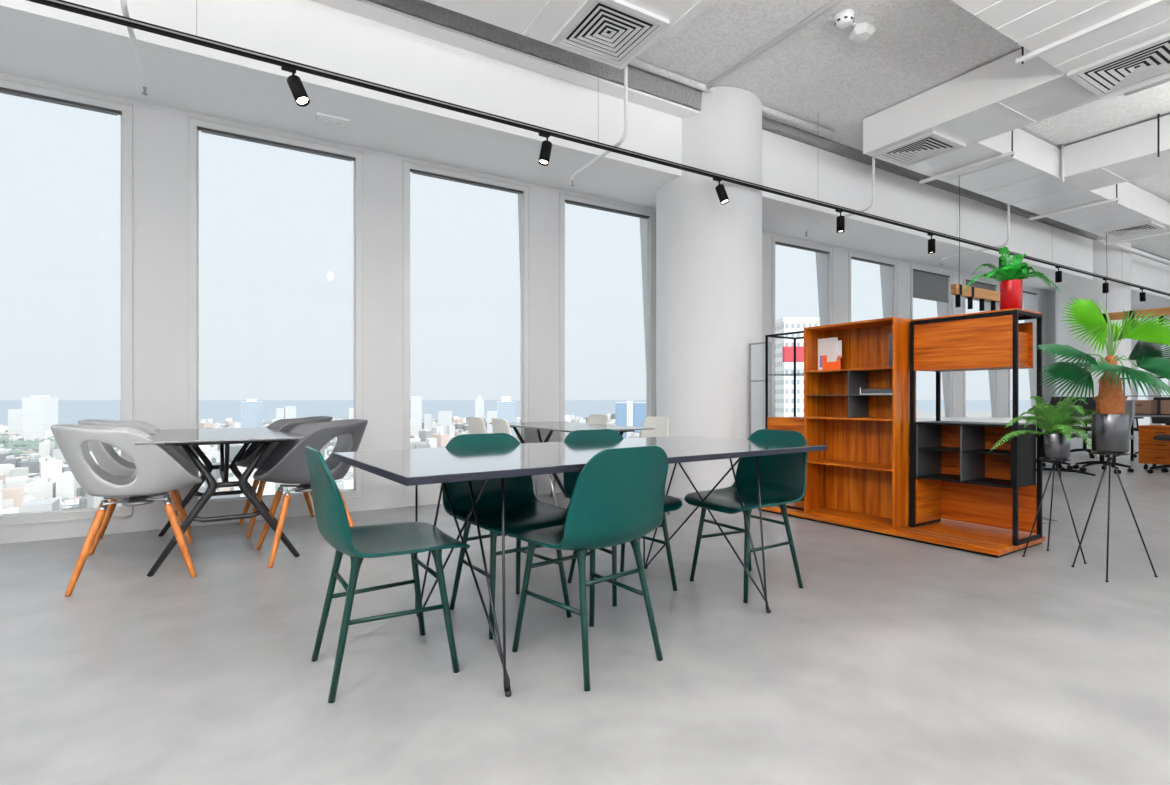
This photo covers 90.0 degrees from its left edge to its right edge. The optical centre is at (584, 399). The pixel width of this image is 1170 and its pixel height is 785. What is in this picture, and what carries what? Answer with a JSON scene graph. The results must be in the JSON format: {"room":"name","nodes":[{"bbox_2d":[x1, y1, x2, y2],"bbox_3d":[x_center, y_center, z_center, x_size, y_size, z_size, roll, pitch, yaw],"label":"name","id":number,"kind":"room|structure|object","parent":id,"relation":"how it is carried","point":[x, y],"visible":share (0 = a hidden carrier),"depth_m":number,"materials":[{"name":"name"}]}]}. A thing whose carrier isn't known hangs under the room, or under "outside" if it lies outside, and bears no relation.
{"room":"open-plan office","nodes":[
{"label":"open-plan office","id":0,"kind":"room"},
{"bbox_2d":[0,437,335,492],"bbox_3d":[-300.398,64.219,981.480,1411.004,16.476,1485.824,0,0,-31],"label":"trees","id":1,"kind":"object","parent":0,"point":[18,444],"visible":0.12,"depth_m":776.84,"materials":[{"name":"white"}]},
{"bbox_2d":[0,439,1169,784],"bbox_3d":[7.278,1.060,4.392,29.000,0.200,11.120,0,0,-31],"label":"floor","id":2,"kind":"structure","parent":0,"point":[894,661],"depth_m":2.12,"materials":[{"name":"concrete"}]},
{"bbox_2d":[50,424,201,595],"bbox_3d":[-2.489,0.548,3.207,0.650,0.832,0.583,0,0,-37],"label":"tub chair","id":3,"kind":"object","parent":2,"relation":"on","point":[158,472],"visible":1,"depth_m":3.05,"materials":[{"name":"grey plastic"}]},
{"bbox_2d":[78,419,196,554],"bbox_3d":[-3.001,0.548,3.962,0.651,0.832,0.583,0,0,-35],"label":"tub chair","id":4,"kind":"object","parent":2,"relation":"on","point":[108,459],"visible":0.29,"depth_m":3.78,"materials":[{"name":"grey plastic"}]},
{"bbox_2d":[135,427,305,576],"bbox_3d":[-2.370,0.594,3.844,0.830,0.748,1.500,0,0,-34],"label":"meeting table","id":5,"kind":"object","parent":2,"relation":"on","point":[184,438],"visible":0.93,"depth_m":3.46,"materials":[{"name":"grey glass"}]},
{"bbox_2d":[235,416,332,537],"bbox_3d":[-2.265,0.548,4.425,0.651,0.832,0.583,0,0,-36],"label":"tub chair","id":6,"kind":"object","parent":2,"relation":"on","point":[252,450],"visible":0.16,"depth_m":4.35,"materials":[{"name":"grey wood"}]},
{"bbox_2d":[253,419,367,567],"bbox_3d":[-1.724,0.548,3.700,0.651,0.832,0.583,0,0,-36],"label":"tub chair","id":7,"kind":"object","parent":2,"relation":"on","point":[286,463],"visible":0.7,"depth_m":3.60,"materials":[{"name":"grey plastic"}]},
{"bbox_2d":[305,446,469,702],"bbox_3d":[-0.721,0.563,2.120,0.512,0.798,0.477,0,0,-33],"label":"dining chair","id":8,"kind":"object","parent":2,"relation":"on","point":[399,538],"visible":1,"depth_m":2.04,"materials":[{"name":"teal plastic"}]},
{"bbox_2d":[467,417,487,433],"bbox_3d":[-0.754,0.555,5.075,0.477,0.815,0.433,0,0,-35],"label":"chair","id":9,"kind":"object","parent":2,"relation":"on","point":[476,425],"visible":0.19,"depth_m":4.90,"materials":[{"name":"white plastic"}]},
{"bbox_2d":[442,433,571,639],"bbox_3d":[-0.341,0.563,2.617,0.477,0.798,0.512,0,0,-38],"label":"dining chair","id":10,"kind":"object","parent":2,"relation":"on","point":[524,511],"visible":0.68,"depth_m":2.67,"materials":[{"name":"teal metal"}]},
{"bbox_2d":[492,418,557,506],"bbox_3d":[-0.483,0.555,4.679,0.477,0.815,0.433,0,0,-31],"label":"chair","id":11,"kind":"object","parent":2,"relation":"on","point":[498,425],"visible":0.17,"depth_m":4.60,"materials":[{"name":"white plastic"}]},
{"bbox_2d":[489,421,654,508],"bbox_3d":[-0.183,0.594,5.009,0.755,0.748,1.620,0,0,-30],"label":"meeting table","id":12,"kind":"object","parent":2,"relation":"on","point":[560,426],"visible":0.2,"depth_m":4.95,"materials":[{"name":"grey laminate"}]},
{"bbox_2d":[333,435,827,696],"bbox_3d":[0.064,0.590,2.621,2.045,0.740,0.940,0,0,-35],"label":"dining table","id":13,"kind":"object","parent":2,"relation":"on","point":[420,466],"visible":0.79,"depth_m":2.30,"materials":[{"name":"black"}]},
{"bbox_2d":[507,446,667,690],"bbox_3d":[0.005,0.563,2.207,0.477,0.798,0.512,0,0,-40],"label":"dining chair","id":14,"kind":"object","parent":2,"relation":"on","point":[617,498],"visible":1,"depth_m":2.02,"materials":[{"name":"teal metal"}]},
{"bbox_2d":[563,429,681,605],"bbox_3d":[0.184,0.563,2.991,0.477,0.798,0.512,0,0,-35],"label":"dining chair","id":15,"kind":"object","parent":2,"relation":"on","point":[671,503],"visible":0.27,"depth_m":3.00,"materials":[{"name":"teal plastic"}]},
{"bbox_2d":[639,416,669,514],"bbox_3d":[0.437,0.555,4.936,0.477,0.815,0.433,0,0,-33],"label":"chair","id":16,"kind":"object","parent":2,"relation":"on","point":[661,424],"visible":0.2,"depth_m":5.06,"materials":[{"name":"white plastic"}]},
{"bbox_2d":[684,429,807,602],"bbox_3d":[0.829,0.563,3.028,0.512,0.798,0.477,0,0,-30],"label":"dining chair","id":17,"kind":"object","parent":2,"relation":"on","point":[782,477],"visible":0.94,"depth_m":3.06,"materials":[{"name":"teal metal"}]},
{"bbox_2d":[749,341,771,436],"bbox_3d":[1.662,0.210,5.546,0.014,1.500,0.260,0,0,-33],"label":"glass screen","id":18,"kind":"object","parent":2,"relation":"on","point":[770,342],"visible":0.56,"depth_m":5.61,"materials":[{"name":"silver metal"}]},
{"bbox_2d":[758,501,1045,557],"bbox_3d":[2.274,0.934,4.489,0.690,0.052,1.860,0,0,-33],"label":"platform","id":19,"kind":"object","parent":2,"relation":"on","point":[971,538],"visible":0.6,"depth_m":3.97,"materials":[{"name":"brown wood"}]},
{"bbox_2d":[765,331,803,510],"bbox_3d":[1.860,0.173,5.044,0.400,1.472,0.428,0,0,-33],"label":"shelving unit","id":20,"kind":"object","parent":19,"relation":"on","point":[794,423],"visible":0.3,"depth_m":5.07,"materials":[{"name":"black metal"}]},
{"bbox_2d":[804,317,915,528],"bbox_3d":[2.090,0.165,4.492,0.285,1.490,0.743,0,0,-33],"label":"bookcase","id":21,"kind":"object","parent":19,"relation":"on","point":[863,475],"visible":0.81,"depth_m":4.54,"materials":[{"name":"brown wood"}]},
{"bbox_2d":[818,337,841,369],"bbox_3d":[1.962,-0.362,4.695,0.021,0.262,0.205,0,0,-33],"label":"brochure","id":22,"kind":"object","parent":21,"relation":"on","point":[829,349],"visible":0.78,"depth_m":4.69,"materials":[{"name":"white paper"}]},
{"bbox_2d":[910,308,1041,545],"bbox_3d":[2.661,0.171,4.008,0.385,1.478,0.657,0,0,-33],"label":"shelving unit","id":23,"kind":"object","parent":19,"relation":"on","point":[957,476],"visible":0.99,"depth_m":4.00,"materials":[{"name":"wood"}]},
{"bbox_2d":[962,246,1059,309],"bbox_3d":[2.744,-0.776,3.749,0.507,0.415,0.370,0,0,-31],"label":"potted fern","id":24,"kind":"object","parent":23,"relation":"on","point":[1011,276],"visible":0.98,"depth_m":3.74,"materials":[{"name":"red ceramic"}]},
{"bbox_2d":[999,279,1022,309],"bbox_3d":[2.752,-0.667,3.780,0.122,0.197,0.122,0,0,-31],"label":"pot","id":25,"kind":"object","parent":24,"relation":"attached to","point":[1010,290],"depth_m":3.73,"materials":[{"name":"red ceramic"}]},
{"bbox_2d":[916,417,1034,422],"bbox_3d":[4.272,0.590,6.515,2.100,0.740,1.000,0,0,-34],"label":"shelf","id":26,"kind":"object","parent":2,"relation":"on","point":[964,419],"visible":0.26,"depth_m":6.43,"materials":[{"name":"white laminate"}]},
{"bbox_2d":[1022,457,1086,563],"bbox_3d":[2.869,0.659,3.537,0.298,0.601,0.272,0,0,-31],"label":"plant stand","id":27,"kind":"object","parent":2,"relation":"on","point":[1041,458],"visible":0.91,"depth_m":3.56,"materials":[{"name":"black metal"}]},
{"bbox_2d":[989,396,1129,458],"bbox_3d":[2.859,0.165,3.523,0.767,0.377,0.426,0,0,-31],"label":"potted fern","id":28,"kind":"object","parent":27,"relation":"on","point":[1058,426],"visible":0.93,"depth_m":3.51,"materials":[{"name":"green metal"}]},
{"bbox_2d":[1040,432,1069,458],"bbox_3d":[2.859,0.278,3.559,0.146,0.150,0.146,0,0,-31],"label":"pot","id":29,"kind":"object","parent":28,"relation":"attached to","point":[1052,444],"depth_m":3.50,"materials":[{"name":"grey metal"}]},
{"bbox_2d":[1070,397,1108,457],"bbox_3d":[8.377,0.459,9.795,0.623,1.000,0.625,0,0,39],"label":"office chair","id":30,"kind":"object","parent":2,"relation":"on","point":[1091,405],"visible":0.23,"depth_m":9.93,"materials":[{"name":"black fabric"}]},
{"bbox_2d":[1073,400,1134,473],"bbox_3d":[6.921,0.484,7.825,0.625,0.950,0.623,0,0,9],"label":"office chair","id":31,"kind":"object","parent":2,"relation":"on","point":[1129,404],"visible":0.42,"depth_m":7.75,"materials":[{"name":"plastic"}]},
{"bbox_2d":[1071,451,1157,581],"bbox_3d":[2.863,0.625,3.211,0.352,0.671,0.326,0,0,-31],"label":"plant stand","id":32,"kind":"object","parent":2,"relation":"on","point":[1104,454],"visible":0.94,"depth_m":3.18,"materials":[{"name":"black metal"}]},
{"bbox_2d":[1036,297,1169,451],"bbox_3d":[2.860,-0.145,3.156,0.779,0.856,0.614,0,0,-31],"label":"potted palm","id":33,"kind":"object","parent":32,"relation":"on","point":[1110,425],"visible":1,"depth_m":3.16,"materials":[{"name":"green plant"}]},
{"bbox_2d":[1091,413,1129,451],"bbox_3d":[2.875,0.180,3.202,0.156,0.205,0.156,0,0,-31],"label":"pot","id":34,"kind":"object","parent":33,"relation":"attached to","point":[1110,432],"depth_m":3.14,"materials":[{"name":"grey metal"}]},
{"bbox_2d":[1113,415,1169,461],"bbox_3d":[8.591,0.593,8.446,0.800,0.735,1.350,0,0,-31],"label":"office desk","id":35,"kind":"object","parent":2,"relation":"on","point":[1132,427],"visible":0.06,"depth_m":9.15,"materials":[{"name":"metal"}]},
{"bbox_2d":[1121,377,1169,414],"bbox_3d":[8.368,-0.051,8.529,0.300,0.550,0.880,0,0,-31],"label":"rack","id":36,"kind":"object","parent":35,"relation":"on","point":[1157,377],"visible":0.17,"depth_m":8.57,"materials":[{"name":"black metal"}]},
{"bbox_2d":[1135,400,1156,413],"bbox_3d":[8.265,0.109,8.677,0.246,0.200,0.260,0,0,-31],"label":"file box","id":37,"kind":"object","parent":36,"relation":"on","point":[1141,406],"visible":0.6,"depth_m":8.58,"materials":[{"name":"brown fabric"}]},
{"bbox_2d":[1134,397,1169,457],"bbox_3d":[9.349,0.459,9.522,0.625,1.000,0.623,0,0,-21],"label":"office chair","id":38,"kind":"object","parent":2,"relation":"on","point":[1155,420],"visible":0.37,"depth_m":9.71,"materials":[{"name":"black metal"}]},
{"bbox_2d":[1139,425,1169,468],"bbox_3d":[7.958,0.660,8.012,0.474,0.600,0.450,0,0,-31],"label":"drawer unit","id":39,"kind":"object","parent":2,"relation":"on","point":[1151,451],"visible":0.94,"depth_m":7.96,"materials":[{"name":"brown wood"}]},
{"bbox_2d":[0,72,1169,543],"bbox_3d":[4.515,-0.690,9.044,29.000,3.300,0.301,0,0,-31],"label":"wall","id":40,"kind":"structure","parent":0,"point":[159,133],"depth_m":5.09,"materials":[{"name":"white paint"}]},
{"bbox_2d":[0,90,116,115],"bbox_3d":[-3.833,-2.054,3.935,1.082,0.018,0.016,0,0,-31],"label":"roller blind","id":41,"kind":"object","parent":40,"relation":"attached to","point":[28,94],"depth_m":4.05,"materials":[{"name":"grey"}]},
{"bbox_2d":[0,77,131,526],"bbox_3d":[-3.838,-0.646,3.945,1.262,2.978,0.087,0,0,-31],"label":"window","id":42,"kind":"structure","parent":40,"relation":"attached to","point":[7,86],"depth_m":4.21,"materials":[{"name":"silver metal"}]},
{"bbox_2d":[187,116,363,511],"bbox_3d":[-2.472,-0.646,4.756,1.262,2.978,0.087,0,0,-31],"label":"window","id":43,"kind":"structure","parent":40,"relation":"attached to","point":[194,124],"depth_m":4.65,"materials":[{"name":"silver metal"}]},
{"bbox_2d":[201,130,351,161],"bbox_3d":[-2.466,-2.054,4.746,1.082,0.018,0.016,0,0,-31],"label":"roller blind","id":44,"kind":"object","parent":40,"relation":"attached to","point":[225,133],"depth_m":4.73,"materials":[{"name":"grey"}]},
{"bbox_2d":[403,160,529,493],"bbox_3d":[-1.107,-0.646,5.567,1.244,2.978,0.087,0,0,-31],"label":"window","id":45,"kind":"structure","parent":40,"relation":"attached to","point":[408,166],"depth_m":5.49,"materials":[{"name":"silver metal"}]},
{"bbox_2d":[412,171,520,193],"bbox_3d":[-1.101,-2.054,5.557,1.064,0.018,0.016,0,0,-31],"label":"roller blind","id":46,"kind":"object","parent":40,"relation":"attached to","point":[434,174],"depth_m":5.54,"materials":[{"name":"grey"}]},
{"bbox_2d":[566,202,647,218],"bbox_3d":[0.254,-2.054,6.362,1.046,0.018,0.016,0,0,-31],"label":"roller blind","id":47,"kind":"object","parent":40,"relation":"attached to","point":[584,204],"depth_m":6.36,"materials":[{"name":"grey"}]},
{"bbox_2d":[560,192,654,480],"bbox_3d":[0.248,-0.646,6.372,1.226,2.978,0.087,0,0,-31],"label":"window","id":48,"kind":"structure","parent":40,"relation":"attached to","point":[566,198],"depth_m":6.54,"materials":[{"name":"silver metal"}]},
{"bbox_2d":[775,243,827,253],"bbox_3d":[2.959,-2.054,7.968,1.055,0.018,0.016,0,0,-31],"label":"roller blind","id":49,"kind":"object","parent":40,"relation":"attached to","point":[794,245],"depth_m":7.98,"materials":[{"name":"grey"}]},
{"bbox_2d":[772,236,832,416],"bbox_3d":[2.954,-0.646,7.978,1.235,2.978,0.087,0,0,-31],"label":"window","id":50,"kind":"structure","parent":40,"relation":"attached to","point":[828,252],"depth_m":7.97,"materials":[{"name":"silver metal"}]},
{"bbox_2d":[851,258,892,266],"bbox_3d":[4.307,-2.054,8.769,1.018,0.018,0.016,0,0,-31],"label":"roller blind","id":51,"kind":"object","parent":40,"relation":"attached to","point":[870,260],"depth_m":8.78,"materials":[{"name":"grey"}]},
{"bbox_2d":[848,252,897,321],"bbox_3d":[4.301,-0.646,8.779,1.198,2.978,0.087,0,0,-31],"label":"window","id":52,"kind":"structure","parent":40,"relation":"attached to","point":[893,265],"depth_m":8.93,"materials":[{"name":"silver metal"}]},
{"bbox_2d":[913,270,948,302],"bbox_3d":[5.656,-1.844,9.570,1.040,0.438,0.016,0,0,-31],"label":"roller blind","id":53,"kind":"object","parent":40,"relation":"attached to","point":[932,285],"depth_m":9.57,"materials":[{"name":"grey"}]},
{"bbox_2d":[910,264,952,416],"bbox_3d":[5.650,-0.646,9.580,1.220,2.978,0.087,0,0,-31],"label":"window","id":54,"kind":"structure","parent":40,"relation":"attached to","point":[926,283],"depth_m":9.64,"materials":[{"name":"silver metal"}]},
{"bbox_2d":[966,281,994,302],"bbox_3d":[7.015,-1.904,10.377,1.040,0.318,0.016,0,0,-31],"label":"roller blind","id":55,"kind":"object","parent":40,"relation":"attached to","point":[986,285],"depth_m":10.41,"materials":[{"name":"grey"}]},
{"bbox_2d":[963,275,999,416],"bbox_3d":[7.009,-0.646,10.387,1.220,2.978,0.087,0,0,-31],"label":"window","id":56,"kind":"structure","parent":40,"relation":"attached to","point":[979,283],"depth_m":10.52,"materials":[{"name":"silver metal"}]},
{"bbox_2d":[1009,287,1039,442],"bbox_3d":[8.367,-0.646,11.194,1.220,2.978,0.087,0,0,-31],"label":"window","id":57,"kind":"structure","parent":40,"relation":"attached to","point":[1036,293],"depth_m":11.48,"materials":[{"name":"silver metal"}]},
{"bbox_2d":[0,21,1169,315],"bbox_3d":[4.699,-2.257,8.734,29.000,0.166,1.020,0,0,-31],"label":"ceiling beam","id":58,"kind":"structure","parent":0,"point":[27,52],"depth_m":4.71,"materials":[{"name":"white paint"}]},
{"bbox_2d":[315,112,348,128],"bbox_3d":[-1.960,-2.160,4.535,0.230,0.026,0.140,0,0,-31],"label":"slot vent","id":59,"kind":"object","parent":58,"relation":"attached to","point":[323,118],"visible":1,"depth_m":4.51,"materials":[{"name":"white plastic"}]},
{"bbox_2d":[0,0,1169,302],"bbox_3d":[5.047,-2.534,8.147,29.000,0.721,0.345,0,0,-31],"label":"ceiling beam","id":60,"kind":"structure","parent":0,"point":[360,39],"depth_m":4.73,"materials":[{"name":"white paint"}]},
{"bbox_2d":[656,86,761,497],"bbox_3d":[1.288,-1.014,6.115,1.080,3.947,1.080,0,0,-31],"label":"column","id":61,"kind":"structure","parent":0,"point":[709,252],"depth_m":5.63,"materials":[{"name":"paint"}]},
{"bbox_2d":[635,0,1169,258],"bbox_3d":[7.192,-3.115,4.341,29.200,0.250,11.520,0,0,-31],"label":"ceiling","id":62,"kind":"structure","parent":0,"point":[818,75],"depth_m":5.16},
{"bbox_2d":[120,0,147,95],"bbox_3d":[-2.647,-2.490,3.438,0.032,1.000,0.906,0,0,-31],"label":"pipe","id":63,"kind":"object","parent":62,"relation":"hanging from","point":[123,3],"visible":1,"depth_m":3.46,"materials":[{"name":"white plastic"}]},
{"bbox_2d":[366,0,701,109],"bbox_3d":[-3.035,-2.878,3.348,10.200,0.223,0.384,0,0,-31],"label":"ceiling recess","id":64,"kind":"structure","parent":62,"relation":"attached to","point":[641,80],"depth_m":4.77,"materials":[{"name":"metal"}]},
{"bbox_2d":[423,0,715,68],"bbox_3d":[-1.790,-2.770,2.504,5.880,0.340,1.534,0,0,-31],"label":"air duct","id":65,"kind":"object","parent":62,"relation":"hanging from","point":[540,20],"visible":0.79,"depth_m":3.94,"materials":[{"name":"white metal"}]},
{"bbox_2d":[551,0,668,66],"bbox_3d":[0.168,-2.594,4.124,0.602,0.030,0.602,0,0,-31],"label":"diffuser","id":66,"kind":"object","parent":65,"relation":"attached to","point":[610,31],"visible":1,"depth_m":4.10,"materials":[{"name":"silver metal"}]},
{"bbox_2d":[26,0,1169,295],"bbox_3d":[3.977,-2.511,7.012,22.000,0.957,0.040,0,0,-31],"label":"track","id":67,"kind":"object","parent":62,"relation":"hanging from","point":[59,4],"visible":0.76,"depth_m":4.06,"materials":[{"name":"black metal"}]},
{"bbox_2d":[281,64,309,106],"bbox_3d":[-1.765,-1.915,3.571,0.152,0.235,0.129,0,0,-31],"label":"track spotlight","id":68,"kind":"object","parent":67,"relation":"hanging from","point":[295,84],"visible":1,"depth_m":3.55,"materials":[{"name":"black metal"}]},
{"bbox_2d":[538,131,551,165],"bbox_3d":[-0.303,-1.913,4.468,0.114,0.239,0.089,0,0,-31],"label":"track spotlight","id":69,"kind":"object","parent":67,"relation":"hanging from","point":[545,152],"visible":1,"depth_m":4.44,"materials":[{"name":"black metal"}]},
{"bbox_2d":[571,65,627,185],"bbox_3d":[0.104,-2.490,5.072,0.032,1.000,0.906,0,0,-31],"label":"pipe","id":70,"kind":"object","parent":62,"relation":"hanging from","point":[623,138],"visible":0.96,"depth_m":4.69,"materials":[{"name":"white plastic"}]},
{"bbox_2d":[628,59,834,136],"bbox_3d":[1.558,-2.955,5.798,2.800,0.060,0.060,0,0,-31],"label":"conduit","id":71,"kind":"object","parent":62,"relation":"attached to","point":[639,64],"visible":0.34,"depth_m":5.50,"materials":[{"name":"metal"}]},
{"bbox_2d":[706,0,842,89],"bbox_3d":[2.723,-2.955,2.896,0.044,0.044,6.200,0,0,-31],"label":"conduit","id":72,"kind":"object","parent":62,"relation":"attached to","point":[832,3],"visible":1,"depth_m":4.81,"materials":[{"name":"white plastic"}]},
{"bbox_2d":[805,157,874,235],"bbox_3d":[2.916,-2.490,6.742,0.032,1.000,0.906,0,0,-31],"label":"pipe","id":73,"kind":"object","parent":62,"relation":"hanging from","point":[873,158],"visible":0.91,"depth_m":6.38,"materials":[{"name":"white plastic"}]},
{"bbox_2d":[833,8,854,28],"bbox_3d":[2.008,-2.936,4.531,0.154,0.083,0.154,0,0,-31],"label":"smoke detector","id":74,"kind":"object","parent":62,"relation":"attached to","point":[844,18],"visible":1,"depth_m":4.49,"materials":[{"name":"white plastic"}]},
{"bbox_2d":[828,16,874,42],"bbox_3d":[2.120,-2.944,4.621,0.408,0.109,0.171,0,0,-31],"label":"sensor","id":75,"kind":"object","parent":62,"relation":"attached to","point":[863,31],"visible":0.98,"depth_m":4.63,"materials":[{"name":"white plastic"}]},
{"bbox_2d":[762,116,1169,264],"bbox_3d":[9.490,-2.942,10.850,18.600,0.095,0.275,0,0,-31],"label":"trim","id":76,"kind":"structure","parent":62,"relation":"attached to","point":[770,125],"depth_m":7.42,"materials":[{"name":"metal"}]},
{"bbox_2d":[919,130,1015,183],"bbox_3d":[4.237,-2.768,6.535,0.040,0.445,0.990,0,0,-31],"label":"hanger","id":77,"kind":"object","parent":62,"relation":"hanging from","point":[1012,152],"visible":0.88,"depth_m":6.43,"materials":[{"name":"white metal"}]},
{"bbox_2d":[941,204,1009,264],"bbox_3d":[5.495,-2.490,8.274,0.032,1.000,0.906,0,0,-31],"label":"pipe","id":78,"kind":"object","parent":62,"relation":"hanging from","point":[1008,205],"visible":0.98,"depth_m":7.93,"materials":[{"name":"white plastic"}]},
{"bbox_2d":[863,48,1102,167],"bbox_3d":[3.725,-2.789,5.646,0.748,0.371,1.764,0,0,-31],"label":"air duct","id":79,"kind":"object","parent":62,"relation":"hanging from","point":[1002,95],"visible":0.78,"depth_m":5.36,"materials":[{"name":"metal"}]},
{"bbox_2d":[875,130,965,166],"bbox_3d":[3.474,-2.594,6.076,0.602,0.030,0.602,0,0,-31],"label":"diffuser","id":80,"kind":"object","parent":79,"relation":"attached to","point":[931,144],"visible":1,"depth_m":6.05,"materials":[{"name":"silver metal"}]},
{"bbox_2d":[905,128,1169,238],"bbox_3d":[6.238,-2.782,7.720,5.689,0.356,0.764,0,0,-31],"label":"air duct","id":81,"kind":"object","parent":62,"relation":"hanging from","point":[1030,180],"visible":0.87,"depth_m":7.17,"materials":[{"name":"metal"}]},
{"bbox_2d":[951,284,999,310],"bbox_3d":[4.618,-1.192,6.953,1.095,0.267,0.064,0,0,-31],"label":"pendant lamp","id":82,"kind":"object","parent":81,"relation":"hanging from","point":[971,293],"depth_m":6.91,"materials":[{"name":"brown wood"}]},
{"bbox_2d":[1103,221,1164,236],"bbox_3d":[8.366,-2.594,8.923,0.562,0.030,0.562,0,0,-31],"label":"diffuser","id":83,"kind":"object","parent":81,"relation":"attached to","point":[1148,226],"visible":1,"depth_m":8.91,"materials":[{"name":"silver metal"}]},
{"bbox_2d":[1102,234,1169,324],"bbox_3d":[8.492,-1.845,8.556,0.064,1.510,1.600,0,0,-31],"label":"pendant lamp","id":84,"kind":"object","parent":81,"relation":"hanging from","point":[1158,311],"visible":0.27,"depth_m":8.80,"materials":[{"name":"brown wood"}]},
{"bbox_2d":[951,0,1169,99],"bbox_3d":[4.215,-2.787,3.184,2.500,0.366,2.970,0,0,-31],"label":"ceiling panel","id":85,"kind":"object","parent":62,"relation":"hanging from","point":[1034,25],"visible":0.73,"depth_m":4.07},
{"bbox_2d":[1067,32,1169,97],"bbox_3d":[4.298,-2.594,4.553,0.662,0.030,0.662,0,0,-31],"label":"diffuser","id":86,"kind":"object","parent":85,"relation":"attached to","point":[1149,60],"visible":1,"depth_m":4.59,"materials":[{"name":"silver metal"}]},
{"bbox_2d":[1029,184,1119,220],"bbox_3d":[6.619,-2.768,7.949,0.040,0.445,0.990,0,0,-31],"label":"pipe","id":87,"kind":"object","parent":62,"relation":"hanging from","point":[1116,199],"visible":0.88,"depth_m":7.88,"materials":[{"name":"white metal"}]},
{"bbox_2d":[1016,0,1167,63],"bbox_3d":[4.004,-2.768,3.285,0.040,0.445,2.760,0,0,-31],"label":"hanger","id":88,"kind":"object","parent":62,"relation":"hanging from","point":[1151,3],"visible":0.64,"depth_m":4.08,"materials":[{"name":"white metal"}]},
{"bbox_2d":[1060,114,1169,190],"bbox_3d":[6.864,-2.784,5.571,0.828,0.361,3.569,0,0,-31],"label":"air duct","id":89,"kind":"object","parent":62,"relation":"hanging from","point":[1127,154],"visible":1,"depth_m":6.55,"materials":[{"name":"metal"}]},
{"bbox_2d":[1115,227,1169,243],"bbox_3d":[9.706,-2.785,8.236,0.799,0.350,3.250,0,0,-31],"label":"air duct","id":90,"kind":"object","parent":62,"relation":"hanging from","point":[1165,229],"visible":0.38,"depth_m":9.37,"materials":[{"name":"metal"}]},
{"bbox_2d":[1104,231,1169,244],"bbox_3d":[9.040,-2.580,9.062,0.040,0.034,1.550,0,0,-31],"label":"hanger","id":91,"kind":"object","parent":90,"relation":"attached to","point":[1164,233],"visible":1,"depth_m":9.36,"materials":[{"name":"white metal"}]},
{"bbox_2d":[1097,237,1169,264],"bbox_3d":[10.751,-2.640,10.979,5.300,0.070,0.070,0,0,-31],"label":"conduit","id":92,"kind":"object","parent":91,"relation":"on","point":[1101,239],"visible":1,"depth_m":10.36,"materials":[{"name":"white plastic"}]},
{"bbox_2d":[1055,235,1130,452],"bbox_3d":[9.559,-1.014,11.027,1.080,3.947,1.080,0,0,-31],"label":"column","id":93,"kind":"structure","parent":0,"point":[1116,264],"depth_m":10.58,"materials":[{"name":"paint"}]},
{"label":"outside","id":94,"kind":"structure","parent":0,"visible":0},
{"bbox_2d":[916,410,1164,424],"bbox_3d":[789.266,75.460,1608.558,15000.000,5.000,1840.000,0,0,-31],"label":"ground","id":95,"kind":"structure","parent":94,"point":[1146,421],"depth_m":2667.44,"materials":[{"name":"white"}]},
{"bbox_2d":[8,409,21,434],"bbox_3d":[-1062.982,45.662,1099.689,24.622,54.596,19.778,0,0,0],"label":"tower block","id":96,"kind":"object","parent":95,"relation":"on","point":[14,415],"visible":0.57,"depth_m":1089.92,"materials":[{"name":"white concrete"}]},
{"bbox_2d":[22,396,57,436],"bbox_3d":[-944.444,33.098,1014.359,36.297,79.724,29.118,0,0,0],"label":"tower block","id":97,"kind":"object","parent":95,"relation":"on","point":[39,413],"visible":0.88,"depth_m":999.92,"materials":[{"name":"white concrete"}]},
{"bbox_2d":[241,399,262,427],"bbox_3d":[-575.213,36.017,1010.257,26.041,73.886,20.913,0,0,0],"label":"tower block","id":98,"kind":"object","parent":95,"relation":"on","point":[251,409],"visible":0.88,"depth_m":999.92,"materials":[{"name":"white glass"}]},
{"bbox_2d":[0,413,639,513],"bbox_3d":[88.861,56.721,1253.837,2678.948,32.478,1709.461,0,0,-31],"label":"city buildings","id":99,"kind":"structure","parent":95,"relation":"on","point":[43,480],"depth_m":448.72},
{"bbox_2d":[411,396,421,435],"bbox_3d":[-289.743,33.743,1006.154,15.785,78.434,12.708,0,0,0],"label":"tower block","id":100,"kind":"object","parent":95,"relation":"on","point":[416,401],"visible":0.82,"depth_m":999.92,"materials":[{"name":"white concrete"}]},
{"bbox_2d":[497,396,515,436],"bbox_3d":[-122.307,33.803,910.461,26.554,78.314,21.323,0,0,0],"label":"tower block","id":101,"kind":"object","parent":95,"relation":"on","point":[506,408],"visible":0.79,"depth_m":900.05,"materials":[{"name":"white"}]},
{"bbox_2d":[615,402,625,437],"bbox_3d":[55.385,38.572,906.154,15.785,68.775,12.708,0,0,0],"label":"tower block","id":102,"kind":"object","parent":95,"relation":"on","point":[620,406],"visible":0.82,"depth_m":900.05,"materials":[{"name":"blue glass"}]},
{"bbox_2d":[633,402,645,432],"bbox_3d":[84.616,38.572,907.384,18.862,68.775,15.169,0,0,0],"label":"tower block","id":103,"kind":"object","parent":95,"relation":"on","point":[639,408],"visible":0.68,"depth_m":900.05,"materials":[{"name":"blue glass"}]},
{"bbox_2d":[775,317,819,416],"bbox_3d":[55.898,25.944,156.450,10.344,94.032,15.500,0,0,0],"label":"tower block","id":104,"kind":"object","parent":95,"relation":"on","point":[784,348],"visible":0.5,"depth_m":150.01,"materials":[{"name":"white concrete"}]},
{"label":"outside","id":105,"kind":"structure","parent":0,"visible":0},
{"bbox_2d":[0,400,1031,425],"bbox_3d":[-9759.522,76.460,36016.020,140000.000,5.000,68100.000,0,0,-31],"label":"sea","id":106,"kind":"structure","parent":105,"point":[69,411],"depth_m":4807.76,"materials":[{"name":"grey liquid"}]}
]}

